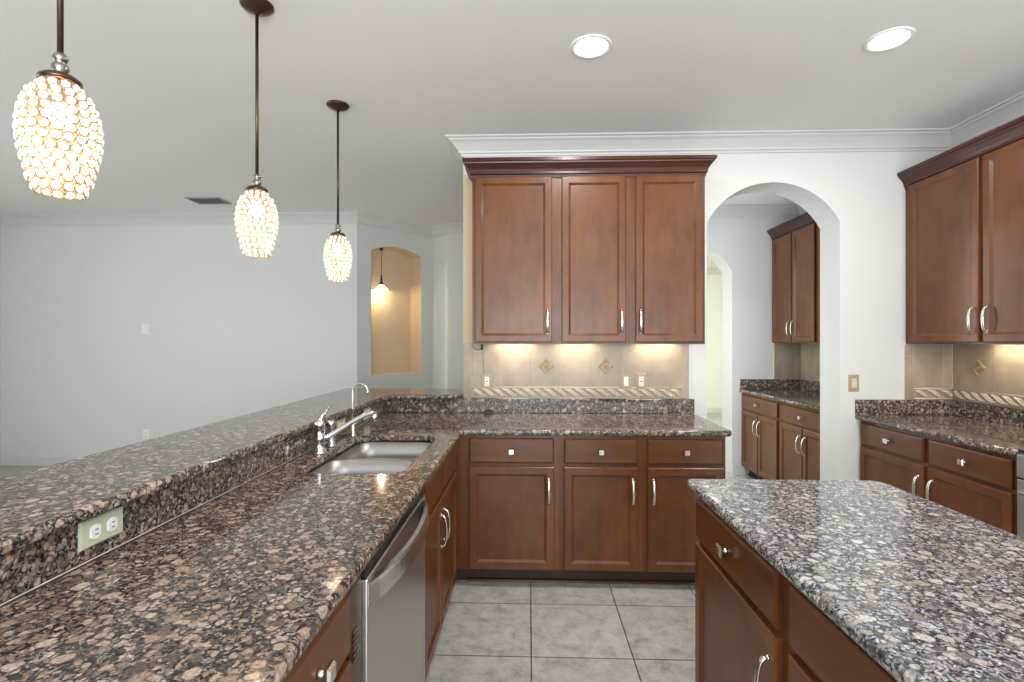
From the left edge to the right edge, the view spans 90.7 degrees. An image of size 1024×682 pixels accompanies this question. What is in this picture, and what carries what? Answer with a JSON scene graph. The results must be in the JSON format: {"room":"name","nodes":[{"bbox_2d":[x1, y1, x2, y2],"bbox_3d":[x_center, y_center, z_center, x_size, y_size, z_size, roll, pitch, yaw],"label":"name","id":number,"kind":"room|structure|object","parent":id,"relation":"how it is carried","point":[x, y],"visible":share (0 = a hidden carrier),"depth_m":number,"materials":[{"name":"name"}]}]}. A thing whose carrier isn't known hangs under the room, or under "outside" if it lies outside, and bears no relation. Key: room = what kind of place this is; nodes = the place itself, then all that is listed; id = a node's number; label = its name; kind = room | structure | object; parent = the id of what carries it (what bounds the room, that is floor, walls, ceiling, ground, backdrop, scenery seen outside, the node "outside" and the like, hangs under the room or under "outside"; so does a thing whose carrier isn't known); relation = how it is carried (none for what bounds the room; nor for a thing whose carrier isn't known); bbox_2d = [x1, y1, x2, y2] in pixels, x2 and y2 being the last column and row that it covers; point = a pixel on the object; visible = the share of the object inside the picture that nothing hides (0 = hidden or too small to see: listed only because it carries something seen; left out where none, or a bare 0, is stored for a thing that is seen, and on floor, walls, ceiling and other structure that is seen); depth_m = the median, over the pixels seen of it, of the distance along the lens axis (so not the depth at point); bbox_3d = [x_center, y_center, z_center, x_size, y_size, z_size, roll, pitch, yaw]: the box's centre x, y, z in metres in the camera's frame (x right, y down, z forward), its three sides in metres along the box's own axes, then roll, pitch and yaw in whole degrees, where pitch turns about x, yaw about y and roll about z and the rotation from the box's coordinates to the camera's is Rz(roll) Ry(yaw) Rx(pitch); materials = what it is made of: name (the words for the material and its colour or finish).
{"room":"kitchen","nodes":[
{"label":"kitchen","id":0,"kind":"room"},
{"bbox_2d":[0,227,0,453],"bbox_3d":[-6.083,0.000,1.330,0.151,2.840,9.250,0,0,2],"label":"wall","id":1,"kind":"structure","parent":0,"point":[0,227],"depth_m":5.79,"materials":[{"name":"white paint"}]},
{"bbox_2d":[1,224,356,453],"bbox_3d":[-3.819,0.000,5.806,4.177,2.840,0.150,0,0,2],"label":"wall","id":2,"kind":"structure","parent":0,"point":[232,334],"depth_m":5.74,"materials":[{"name":"white paint"}]},
{"bbox_2d":[0,454,91,465],"bbox_3d":[-4.582,1.355,3.117,5.316,0.130,11.886,0,0,38],"label":"baseboard","id":3,"kind":"structure","parent":2,"relation":"attached to","point":[5,459],"depth_m":5.77,"materials":[{"name":"white paint"}]},
{"bbox_2d":[142,324,148,333],"bbox_3d":[-4.160,-0.136,5.737,0.085,0.116,0.012,0,0,2],"label":"light switch","id":4,"kind":"object","parent":2,"relation":"attached to","point":[145,327],"visible":1,"depth_m":5.74,"materials":[{"name":"white plastic"}]},
{"bbox_2d":[143,429,148,439],"bbox_3d":[-4.150,1.060,5.737,0.072,0.116,0.011,0,0,2],"label":"electrical outlet","id":5,"kind":"object","parent":2,"relation":"attached to","point":[145,431],"visible":1,"depth_m":5.74,"materials":[{"name":"white plastic"}]},
{"bbox_2d":[0,412,456,607],"bbox_3d":[-0.766,0.911,1.587,0.702,1.017,4.320,0,0,2],"label":"wall","id":6,"kind":"structure","parent":0,"point":[386,412],"depth_m":1.33,"materials":[{"name":"white paint"}]},
{"bbox_2d":[0,388,462,555],"bbox_3d":[-0.896,0.387,1.696,0.970,0.032,4.530,0,0,2],"label":"bar","id":7,"kind":"object","parent":6,"relation":"on","point":[40,503],"visible":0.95,"depth_m":1.50,"materials":[{"name":"stone"}]},
{"bbox_2d":[0,413,753,681],"bbox_3d":[-0.737,1.480,3.377,10.900,0.120,13.900,0,0,2],"label":"floor","id":8,"kind":"structure","parent":0,"point":[490,631],"depth_m":2.46,"materials":[{"name":"grey tile"}]},
{"bbox_2d":[283,590,350,681],"bbox_3d":[-0.653,0.982,0.966,0.639,0.876,0.397,0,0,2],"label":"base cabinet","id":9,"kind":"object","parent":8,"relation":"on","point":[323,660],"visible":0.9,"depth_m":1.00,"materials":[{"name":"brown wood"}]},
{"bbox_2d":[345,487,427,681],"bbox_3d":[-0.613,0.982,1.552,0.650,0.876,0.777,0,0,2],"label":"dishwasher","id":10,"kind":"object","parent":8,"relation":"on","point":[393,580],"depth_m":1.45,"materials":[{"name":"silver metal"}]},
{"bbox_2d":[423,443,456,678],"bbox_3d":[-0.604,0.982,2.447,0.639,0.876,0.990,0,0,2],"label":"base cabinet","id":11,"kind":"object","parent":8,"relation":"on","point":[440,491],"visible":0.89,"depth_m":2.28,"materials":[{"name":"brown wood"}]},
{"bbox_2d":[0,398,731,681],"bbox_3d":[0.109,0.472,1.482,2.182,0.136,4.169,0,0,2],"label":"countertop","id":12,"kind":"structure","parent":11,"relation":"on","point":[237,587],"depth_m":1.15,"materials":[{"name":"stone"}]},
{"bbox_2d":[78,506,122,551],"bbox_3d":[-0.966,0.441,1.195,0.011,0.066,0.122,0,0,2],"label":"electrical outlet","id":13,"kind":"object","parent":12,"relation":"attached to","point":[91,532],"visible":1,"depth_m":1.18,"materials":[{"name":"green plastic"}]},
{"bbox_2d":[90,524,100,538],"bbox_3d":[-0.964,0.441,1.171,0.004,0.034,0.028,0,0,2],"label":"receptacle","id":14,"kind":"object","parent":13,"relation":"attached to","point":[95,529],"depth_m":1.17,"materials":[{"name":"white plastic"}]},
{"bbox_2d":[107,517,117,531],"bbox_3d":[-0.962,0.441,1.218,0.004,0.034,0.028,0,0,2],"label":"receptacle","id":15,"kind":"object","parent":13,"relation":"attached to","point":[112,522],"depth_m":1.22,"materials":[{"name":"white plastic"}]},
{"bbox_2d":[326,420,335,446],"bbox_3d":[-0.869,0.444,2.430,0.048,0.124,0.048,0,0,2],"label":"sprayer","id":16,"kind":"object","parent":12,"relation":"on","point":[330,424],"visible":0.79,"depth_m":2.42,"materials":[{"name":"silver metal"}]},
{"bbox_2d":[337,417,345,429],"bbox_3d":[-0.914,0.452,2.717,0.011,0.066,0.116,0,0,2],"label":"electrical outlet","id":17,"kind":"object","parent":12,"relation":"attached to","point":[342,421],"visible":0.48,"depth_m":2.71,"materials":[{"name":"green plastic"}]},
{"bbox_2d":[312,405,377,454],"bbox_3d":[-0.781,0.401,2.371,0.068,0.209,0.314,0,0,44],"label":"kitchen faucet","id":18,"kind":"object","parent":12,"relation":"on","point":[320,437],"visible":1,"depth_m":2.28,"materials":[{"name":"silver metal"}]},
{"bbox_2d":[350,383,368,436],"bbox_3d":[-0.813,0.365,2.694,0.102,0.282,0.034,0,0,2],"label":"filter faucet","id":19,"kind":"object","parent":12,"relation":"on","point":[352,434],"visible":0.84,"depth_m":2.69,"materials":[{"name":"silver metal"}]},
{"bbox_2d":[364,407,369,419],"bbox_3d":[-0.900,0.452,3.152,0.011,0.066,0.116,0,0,2],"label":"electrical outlet","id":20,"kind":"object","parent":12,"relation":"attached to","point":[368,408],"visible":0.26,"depth_m":3.15,"materials":[{"name":"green plastic"}]},
{"bbox_2d":[308,441,431,473],"bbox_3d":[-0.616,0.634,2.326,0.450,0.186,0.810,0,0,2],"label":"sink","id":21,"kind":"object","parent":12,"relation":"in","point":[372,457],"visible":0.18,"depth_m":2.33,"materials":[{"name":"silver metal"}]},
{"bbox_2d":[481,410,492,413],"bbox_3d":[-0.177,0.495,3.519,0.084,0.022,0.048,0,0,2],"label":"plug adapter","id":22,"kind":"object","parent":12,"relation":"on","point":[485,411],"visible":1,"depth_m":3.50,"materials":[{"name":"black plastic"}]},
{"bbox_2d":[456,435,466,579],"bbox_3d":[-0.332,0.982,2.979,0.126,0.876,0.088,0,0,2],"label":"cabinet filler","id":23,"kind":"object","parent":8,"relation":"on","point":[461,571],"visible":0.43,"depth_m":2.93,"materials":[{"name":"brown wood"}]},
{"bbox_2d":[465,435,558,582],"bbox_3d":[0.010,0.982,3.215,0.540,0.876,0.694,0,0,2],"label":"base cabinet","id":24,"kind":"object","parent":8,"relation":"on","point":[512,481],"visible":0.97,"depth_m":2.91,"materials":[{"name":"brown wood"}]},
{"bbox_2d":[558,436,641,583],"bbox_3d":[0.518,0.982,3.197,0.476,0.876,0.694,0,0,2],"label":"base cabinet","id":25,"kind":"object","parent":8,"relation":"on","point":[600,477],"visible":0.97,"depth_m":2.89,"materials":[{"name":"brown wood"}]},
{"bbox_2d":[639,436,724,584],"bbox_3d":[0.990,0.982,3.182,0.470,0.876,0.694,0,0,2],"label":"base cabinet","id":26,"kind":"object","parent":8,"relation":"on","point":[669,538],"visible":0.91,"depth_m":2.88,"materials":[{"name":"brown wood"}]},
{"bbox_2d":[695,497,793,681],"bbox_3d":[0.940,0.982,1.495,0.654,0.876,0.652,0,0,2],"label":"base cabinet","id":27,"kind":"object","parent":8,"relation":"on","point":[742,601],"visible":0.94,"depth_m":1.48,"materials":[{"name":"brown wood"}]},
{"bbox_2d":[742,393,779,479],"bbox_3d":[2.701,0.982,4.954,0.654,0.876,0.810,0,0,2],"label":"base cabinet","id":28,"kind":"object","parent":8,"relation":"on","point":[760,415],"visible":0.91,"depth_m":4.90,"materials":[{"name":"brown wood"}]},
{"bbox_2d":[780,402,819,479],"bbox_3d":[2.674,0.982,4.145,0.654,0.876,0.810,0,0,2],"label":"base cabinet","id":29,"kind":"object","parent":8,"relation":"on","point":[799,426],"visible":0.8,"depth_m":4.19,"materials":[{"name":"brown wood"}]},
{"bbox_2d":[739,379,819,410],"bbox_3d":[2.702,0.472,4.551,0.650,0.136,1.618,0,0,2],"label":"countertop","id":30,"kind":"structure","parent":29,"relation":"on","point":[798,392],"depth_m":5.07,"materials":[{"name":"stone"}]},
{"bbox_2d":[788,584,897,681],"bbox_3d":[0.918,0.982,0.844,0.654,0.876,0.652,0,0,2],"label":"base cabinet","id":31,"kind":"object","parent":8,"relation":"on","point":[823,652],"visible":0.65,"depth_m":1.03,"materials":[{"name":"brown wood"}]},
{"bbox_2d":[860,420,928,498],"bbox_3d":[2.674,0.982,3.192,0.654,0.876,0.594,0,0,2],"label":"base cabinet","id":32,"kind":"object","parent":8,"relation":"on","point":[898,458],"visible":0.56,"depth_m":3.15,"materials":[{"name":"brown wood"}]},
{"bbox_2d":[926,436,1023,534],"bbox_3d":[2.655,0.982,2.625,0.654,0.876,0.541,0,0,2],"label":"base cabinet","id":33,"kind":"object","parent":8,"relation":"on","point":[979,484],"visible":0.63,"depth_m":2.58,"materials":[{"name":"brown wood"}]},
{"bbox_2d":[855,399,1023,455],"bbox_3d":[2.683,0.472,2.921,0.660,0.136,1.138,0,0,2],"label":"countertop","id":34,"kind":"structure","parent":33,"relation":"on","point":[998,429],"depth_m":3.13,"materials":[{"name":"stone"}]},
{"bbox_2d":[1017,449,1023,537],"bbox_3d":[2.626,0.921,1.967,0.678,0.838,0.760,0,0,2],"label":"range","id":35,"kind":"object","parent":8,"relation":"on","point":[1020,457],"visible":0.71,"depth_m":2.33,"materials":[{"name":"silver metal"}]},
{"bbox_2d":[1017,479,1023,537],"bbox_3d":[2.350,0.910,1.976,0.040,0.540,0.752,0,0,2],"label":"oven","id":36,"kind":"object","parent":35,"relation":"in","point":[1020,482],"depth_m":2.33,"materials":[{"name":"silver glass"}]},
{"bbox_2d":[357,224,432,388],"bbox_3d":[-1.459,0.000,6.130,0.235,2.840,1.061,0,0,43],"label":"wall","id":37,"kind":"structure","parent":0,"point":[395,324],"depth_m":6.23,"materials":[{"name":"white paint"}]},
{"bbox_2d":[0,211,462,237],"bbox_3d":[-2.493,-1.364,1.585,7.009,0.112,9.800,0,0,2],"label":"trim","id":38,"kind":"structure","parent":37,"relation":"attached to","point":[285,218],"depth_m":5.70,"materials":[{"name":"white paint"}]},
{"bbox_2d":[374,248,387,290],"bbox_3d":[-1.554,-0.855,6.019,0.164,0.494,0.164,0,0,2],"label":"lamp","id":39,"kind":"object","parent":37,"relation":"hanging from","point":[381,287],"visible":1,"depth_m":6.01,"materials":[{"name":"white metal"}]},
{"bbox_2d":[433,235,448,388],"bbox_3d":[-0.843,0.000,6.393,0.310,2.840,0.160,0,0,42],"label":"wall","id":40,"kind":"structure","parent":0,"point":[440,244],"depth_m":6.41,"materials":[{"name":"white paint"}]},
{"bbox_2d":[449,235,462,388],"bbox_3d":[0.215,0.000,6.256,1.990,2.840,0.120,0,0,2],"label":"wall","id":41,"kind":"structure","parent":0,"point":[455,241],"depth_m":6.23,"materials":[{"name":"white paint"}]},
{"bbox_2d":[0,0,1023,267],"bbox_3d":[-0.737,-1.480,3.377,10.900,0.120,13.900,0,0,2],"label":"ceiling","id":42,"kind":"structure","parent":0,"point":[170,84],"depth_m":2.73,"materials":[{"name":"white paint"}]},
{"bbox_2d":[12,0,104,200],"bbox_3d":[-1.108,-0.888,1.241,0.169,1.063,0.169,0,0,2],"label":"pendant light","id":43,"kind":"object","parent":42,"relation":"hanging from","point":[61,115],"visible":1,"depth_m":1.20,"materials":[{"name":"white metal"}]},
{"bbox_2d":[184,197,231,203],"bbox_3d":[-3.060,-1.415,5.106,0.340,0.010,0.230,0,0,2],"label":"ceiling vent","id":44,"kind":"object","parent":42,"relation":"in","point":[199,200],"visible":1,"depth_m":5.09,"materials":[{"name":"grey metal"}]},
{"bbox_2d":[234,0,278,257],"bbox_3d":[-1.078,-0.888,2.138,0.169,1.063,0.169,0,0,-38],"label":"pendant light","id":45,"kind":"object","parent":42,"relation":"hanging from","point":[255,207],"visible":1,"depth_m":2.11,"materials":[{"name":"white glass"}]},
{"bbox_2d":[323,100,352,281],"bbox_3d":[-1.047,-0.888,3.045,0.169,1.063,0.169,0,0,-17],"label":"pendant light","id":46,"kind":"object","parent":42,"relation":"hanging from","point":[339,240],"visible":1,"depth_m":3.01,"materials":[{"name":"white glass"}]},
{"bbox_2d":[570,34,611,58],"bbox_3d":[0.381,-1.416,2.439,0.200,0.008,0.200,0,0,2],"label":"recessed light","id":47,"kind":"object","parent":42,"relation":"in","point":[589,46],"visible":1,"depth_m":2.43,"materials":[{"name":"white plastic"}]},
{"bbox_2d":[863,26,915,51],"bbox_3d":[1.774,-1.416,2.382,0.200,0.008,0.200,0,0,2],"label":"recessed light","id":48,"kind":"object","parent":42,"relation":"in","point":[891,38],"visible":1,"depth_m":2.37,"materials":[{"name":"white plastic"}]},
{"bbox_2d":[463,151,944,479],"bbox_3d":[1.423,0.000,3.654,3.532,2.840,0.240,0,0,2],"label":"wall","id":49,"kind":"structure","parent":0,"point":[856,200],"depth_m":3.50,"materials":[{"name":"white paint"}]},
{"bbox_2d":[463,175,471,342],"bbox_3d":[-0.297,-0.583,3.590,0.098,1.195,0.004,0,0,2],"label":"strip","id":50,"kind":"object","parent":49,"relation":"attached to","point":[467,184],"visible":0.57,"depth_m":3.59,"materials":[{"name":"beige paint"}]},
{"bbox_2d":[472,176,556,343],"bbox_3d":[0.020,-0.526,3.399,0.546,1.092,0.364,0,0,2],"label":"upper cabinet","id":51,"kind":"object","parent":49,"relation":"attached to","point":[514,219],"visible":1,"depth_m":3.26,"materials":[{"name":"brown wood"}]},
{"bbox_2d":[463,344,688,398],"bbox_3d":[0.445,0.210,3.556,1.584,0.385,0.022,0,0,2],"label":"tile backsplash","id":52,"kind":"structure","parent":49,"relation":"attached to","point":[517,370],"depth_m":3.56,"materials":[{"name":"beige tile"}]},
{"bbox_2d":[482,373,491,389],"bbox_3d":[-0.177,0.285,3.573,0.072,0.116,0.011,0,0,2],"label":"electrical outlet","id":53,"kind":"object","parent":52,"relation":"attached to","point":[486,377],"visible":1,"depth_m":3.57,"materials":[{"name":"beige plastic"}]},
{"bbox_2d":[485,377,488,385],"bbox_3d":[-0.177,0.285,3.571,0.033,0.066,0.004,0,0,2],"label":"receptacle","id":54,"kind":"object","parent":53,"relation":"attached to","point":[486,378],"depth_m":3.57,"materials":[{"name":"white plastic"}]},
{"bbox_2d":[621,373,630,389],"bbox_3d":[0.798,0.282,3.539,0.072,0.116,0.012,0,0,2],"label":"light switch","id":55,"kind":"object","parent":52,"relation":"attached to","point":[625,377],"visible":1,"depth_m":3.54,"materials":[{"name":"beige plastic"}]},
{"bbox_2d":[636,373,645,389],"bbox_3d":[0.903,0.282,3.536,0.072,0.116,0.011,0,0,2],"label":"electrical outlet","id":56,"kind":"object","parent":52,"relation":"attached to","point":[640,377],"visible":1,"depth_m":3.54,"materials":[{"name":"beige plastic"}]},
{"bbox_2d":[639,377,643,385],"bbox_3d":[0.903,0.282,3.534,0.033,0.066,0.004,0,0,2],"label":"receptacle","id":57,"kind":"object","parent":56,"relation":"attached to","point":[641,379],"depth_m":3.53,"materials":[{"name":"white plastic"}]},
{"bbox_2d":[462,155,716,181],"bbox_3d":[0.491,-1.110,3.378,1.603,0.116,0.364,0,0,2],"label":"crown molding","id":58,"kind":"structure","parent":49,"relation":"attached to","point":[559,166],"depth_m":3.22,"materials":[{"name":"brown wood"}]},
{"bbox_2d":[557,176,629,343],"bbox_3d":[0.528,-0.526,3.382,0.470,1.092,0.364,0,0,2],"label":"upper cabinet","id":59,"kind":"object","parent":49,"relation":"attached to","point":[593,212],"visible":0.97,"depth_m":3.24,"materials":[{"name":"brown wood"}]},
{"bbox_2d":[630,175,704,343],"bbox_3d":[0.999,-0.526,3.366,0.473,1.092,0.364,0,0,2],"label":"upper cabinet","id":60,"kind":"object","parent":49,"relation":"attached to","point":[667,212],"visible":0.98,"depth_m":3.23,"materials":[{"name":"brown wood"}]},
{"bbox_2d":[710,204,806,217],"bbox_3d":[2.112,-1.364,4.567,1.835,0.112,1.630,0,0,2],"label":"trim","id":61,"kind":"structure","parent":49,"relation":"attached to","point":[735,210],"depth_m":5.31,"materials":[{"name":"white paint"}]},
{"bbox_2d":[848,375,858,390],"bbox_3d":[2.364,0.291,3.496,0.072,0.116,0.012,0,0,2],"label":"light switch","id":62,"kind":"object","parent":49,"relation":"attached to","point":[853,380],"visible":1,"depth_m":3.50,"materials":[{"name":"beige plastic"}]},
{"bbox_2d":[904,344,953,399],"bbox_3d":[2.868,0.213,3.474,0.329,0.379,0.022,0,0,2],"label":"tile backsplash","id":63,"kind":"structure","parent":49,"relation":"attached to","point":[928,368],"depth_m":3.48,"materials":[{"name":"beige tile"}]},
{"bbox_2d":[707,275,721,405],"bbox_3d":[2.590,0.000,10.094,4.500,2.840,0.150,0,0,2],"label":"wall","id":64,"kind":"structure","parent":0,"point":[714,282],"depth_m":9.97,"materials":[{"name":"white paint"}]},
{"bbox_2d":[707,406,721,412],"bbox_3d":[2.538,1.355,10.013,4.400,0.130,0.014,0,0,2],"label":"baseboard","id":65,"kind":"structure","parent":64,"relation":"attached to","point":[710,409],"depth_m":9.96,"materials":[{"name":"white paint"}]},
{"bbox_2d":[707,268,721,274],"bbox_3d":[2.536,-1.364,9.964,4.400,0.112,0.112,0,0,2],"label":"trim","id":66,"kind":"structure","parent":64,"relation":"attached to","point":[710,271],"depth_m":9.93,"materials":[{"name":"white paint"}]},
{"bbox_2d":[707,217,794,474],"bbox_3d":[2.196,0.000,5.514,2.020,2.840,0.270,0,0,2],"label":"wall","id":67,"kind":"structure","parent":0,"point":[741,248],"depth_m":5.37,"materials":[{"name":"white paint"}]},
{"bbox_2d":[732,462,744,474],"bbox_3d":[2.404,1.355,5.365,0.135,0.130,0.014,0,0,2],"label":"baseboard","id":68,"kind":"structure","parent":67,"relation":"attached to","point":[737,468],"depth_m":5.36,"materials":[{"name":"white paint"}]},
{"bbox_2d":[774,343,800,378],"bbox_3d":[2.913,0.213,5.350,0.284,0.379,0.009,0,0,2],"label":"tile backsplash","id":69,"kind":"structure","parent":67,"relation":"attached to","point":[787,356],"depth_m":5.34,"materials":[{"name":"beige tile"}]},
{"bbox_2d":[954,344,1023,409],"bbox_3d":[2.990,0.000,-0.060,0.150,2.840,7.080,0,0,2],"label":"wall","id":70,"kind":"structure","parent":0,"point":[954,344],"depth_m":3.35,"materials":[{"name":"white paint"}]},
{"bbox_2d":[445,91,1023,162],"bbox_3d":[1.174,-1.364,0.171,3.494,0.112,7.220,0,0,2],"label":"trim","id":71,"kind":"structure","parent":70,"relation":"attached to","point":[1010,109],"depth_m":3.47,"materials":[{"name":"white paint"}]},
{"bbox_2d":[906,157,984,344],"bbox_3d":[2.826,-0.526,3.182,0.354,1.092,0.604,0,0,2],"label":"upper cabinet","id":72,"kind":"object","parent":70,"relation":"attached to","point":[944,210],"visible":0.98,"depth_m":3.13,"materials":[{"name":"brown wood"}]},
{"bbox_2d":[897,116,1023,189],"bbox_3d":[2.656,-1.098,2.689,0.056,0.116,1.594,0,0,2],"label":"crown molding","id":73,"kind":"structure","parent":72,"relation":"attached to","point":[1011,132],"depth_m":2.96,"materials":[{"name":"brown wood"}]},
{"bbox_2d":[953,344,1023,408],"bbox_3d":[2.983,0.213,2.321,0.022,0.379,2.300,0,0,2],"label":"tile backsplash","id":74,"kind":"structure","parent":70,"relation":"attached to","point":[982,374],"depth_m":3.19,"materials":[{"name":"beige tile"}]},
{"bbox_2d":[980,139,1023,344],"bbox_3d":[2.806,-0.526,2.570,0.354,1.092,0.620,0,0,2],"label":"upper cabinet","id":75,"kind":"object","parent":70,"relation":"attached to","point":[1002,313],"visible":1,"depth_m":2.75,"materials":[{"name":"brown wood"}]},
{"bbox_3d":[3.101,0.000,4.533,0.145,2.840,1.630,0,0,2],"label":"wall","id":76,"kind":"structure","parent":0,"visible":0},
{"bbox_2d":[772,223,817,342],"bbox_3d":[2.863,-0.526,4.929,0.349,1.092,0.850,0,0,2],"label":"upper cabinet","id":77,"kind":"object","parent":76,"relation":"attached to","point":[794,254],"visible":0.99,"depth_m":4.86,"materials":[{"name":"brown wood"}]},
{"bbox_2d":[767,212,815,240],"bbox_3d":[2.698,-1.110,4.552,0.056,0.116,1.600,0,0,2],"label":"crown molding","id":78,"kind":"structure","parent":77,"relation":"attached to","point":[804,220],"depth_m":4.90,"materials":[{"name":"brown wood"}]},
{"bbox_2d":[801,343,819,381],"bbox_3d":[3.024,0.213,4.541,0.009,0.379,1.600,0,0,2],"label":"tile backsplash","id":79,"kind":"structure","parent":76,"relation":"attached to","point":[810,352],"depth_m":5.15,"materials":[{"name":"beige tile"}]},
{"bbox_2d":[818,226,819,342],"bbox_3d":[2.835,-0.526,4.099,0.349,1.092,0.810,0,0,2],"label":"upper cabinet","id":80,"kind":"object","parent":76,"relation":"attached to","point":[818,226],"visible":0.02,"depth_m":4.47,"materials":[{"name":"brown wood"}]},
{"bbox_3d":[0.896,0.982,0.192,0.654,0.876,0.652,0,0,2],"label":"base cabinet","id":81,"kind":"object","parent":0,"visible":0},
{"bbox_2d":[687,479,1023,681],"bbox_3d":[0.955,0.523,0.787,0.700,0.034,2.138,0,0,2],"label":"countertop","id":82,"kind":"structure","parent":81,"relation":"on","point":[930,591],"depth_m":1.13,"materials":[{"name":"stone"}]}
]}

